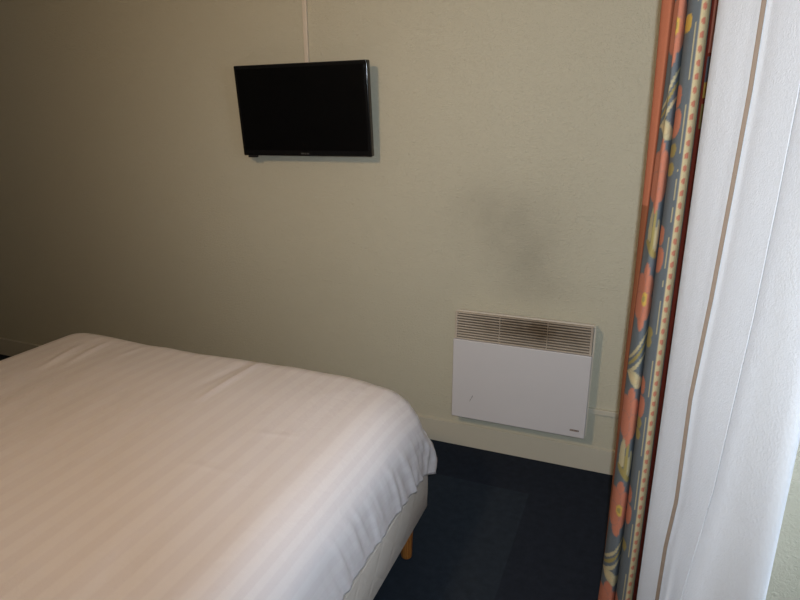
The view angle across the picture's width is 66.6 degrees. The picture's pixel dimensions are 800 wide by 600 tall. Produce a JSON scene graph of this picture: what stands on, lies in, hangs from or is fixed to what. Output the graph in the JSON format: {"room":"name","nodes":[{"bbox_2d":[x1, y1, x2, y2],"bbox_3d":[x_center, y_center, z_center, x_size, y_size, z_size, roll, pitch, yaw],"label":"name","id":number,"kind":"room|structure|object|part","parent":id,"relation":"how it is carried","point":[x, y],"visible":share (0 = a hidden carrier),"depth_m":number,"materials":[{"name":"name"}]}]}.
{"room":"hotel room","nodes":[
{"label":"hotel room","id":0,"kind":"room"},
{"bbox_2d":[0,354,612,599],"bbox_3d":[-1.641,1.149,1.747,5.460,0.100,4.140,7,18,21],"label":"floor","id":1,"kind":"structure","parent":0,"point":[492,525],"depth_m":2.37,"materials":[{"name":"blue carpet"}]},
{"bbox_2d":[343,475,427,599],"bbox_3d":[-1.040,0.816,1.662,1.693,0.585,2.025,7,18,21],"label":"bed","id":2,"kind":"object","parent":1,"relation":"on","point":[398,538],"visible":0.14,"depth_m":1.93,"materials":[{"name":"grey fabric"}]},
{"bbox_2d":[0,333,436,599],"bbox_3d":[-1.029,0.633,1.609,1.729,0.400,2.059,7,18,21],"label":"duvet","id":3,"kind":"object","parent":2,"relation":"on","point":[129,470],"visible":1,"depth_m":1.61,"materials":[{"name":"white fabric"}]},
{"bbox_3d":[0.024,0.869,2.217,0.052,0.156,0.052,7,18,21],"label":"leg","id":4,"kind":"part","parent":2,"relation":"part of","materials":[{"name":"orange wood"}]},
{"bbox_2d":[0,0,661,450],"bbox_3d":[-0.900,-0.641,3.153,5.460,2.500,0.120,7,18,21],"label":"wall","id":5,"kind":"structure","parent":0,"point":[505,174],"depth_m":2.93,"materials":[{"name":"paint"}]},
{"bbox_2d":[234,59,373,156],"bbox_3d":[-0.424,-0.853,2.753,0.672,0.414,0.120,7,18,21],"label":"television","id":6,"kind":"object","parent":5,"relation":"attached to","point":[324,108],"visible":1,"depth_m":2.70,"materials":[{"name":"black plastic"}]},
{"bbox_2d":[302,0,308,61],"bbox_3d":[-0.420,-1.330,2.667,0.021,0.900,0.013,7,18,21],"label":"cable cover","id":7,"kind":"object","parent":5,"relation":"attached to","point":[304,2],"visible":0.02,"depth_m":2.70,"materials":[{"name":"beige plastic"}]},
{"bbox_2d":[0,338,614,474],"bbox_3d":[-1.024,0.504,3.482,5.000,0.120,0.010,7,18,21],"label":"baseboard","id":8,"kind":"structure","parent":5,"relation":"attached to","point":[601,460],"depth_m":2.88,"materials":[{"name":"paint"}]},
{"bbox_2d":[452,309,595,438],"bbox_3d":[0.540,0.315,2.724,0.610,0.524,0.088,7,18,21],"label":"wall heater","id":9,"kind":"object","parent":5,"relation":"attached to","point":[533,373],"visible":1,"depth_m":2.68,"materials":[{"name":"white metal"}]},
{"bbox_2d":[455,311,593,355],"bbox_3d":[0.528,0.140,2.645,0.595,0.128,0.023,7,18,21],"label":"grille","id":10,"kind":"object","parent":9,"relation":"attached to","point":[501,331],"depth_m":2.64,"materials":[{"name":"white metal"}]},
{"bbox_2d":[588,407,618,417],"bbox_3d":[1.063,0.515,2.613,0.501,0.024,0.016,7,18,21],"label":"cable trunking","id":11,"kind":"object","parent":5,"relation":"attached to","point":[596,411],"visible":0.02,"depth_m":2.67,"materials":[{"name":"paint"}]},
{"bbox_2d":[766,440,799,599],"bbox_3d":[0.735,0.178,0.461,0.340,2.500,3.900,7,18,21],"label":"wall","id":12,"kind":"structure","parent":0,"point":[784,583],"depth_m":1.56,"materials":[{"name":"paint"}]},
{"bbox_3d":[0.670,-1.119,0.822,0.311,0.024,1.402,7,18,21],"label":"rail","id":13,"kind":"object","parent":12,"relation":"attached to","visible":0},
{"bbox_2d":[598,0,718,599],"bbox_3d":[0.751,-0.137,1.697,0.193,2.340,0.395,7,18,21],"label":"floral curtain","id":14,"kind":"object","parent":13,"relation":"hanging from","point":[686,27],"visible":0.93,"depth_m":1.59,"materials":[{"name":"fabric"}]},
{"bbox_2d":[636,0,799,599],"bbox_3d":[0.669,-0.002,1.256,0.105,2.340,0.588,2,17,6],"label":"curtain","id":15,"kind":"object","parent":13,"relation":"hanging from","point":[729,434],"visible":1,"depth_m":1.17,"materials":[{"name":"white fabric"}]}
]}

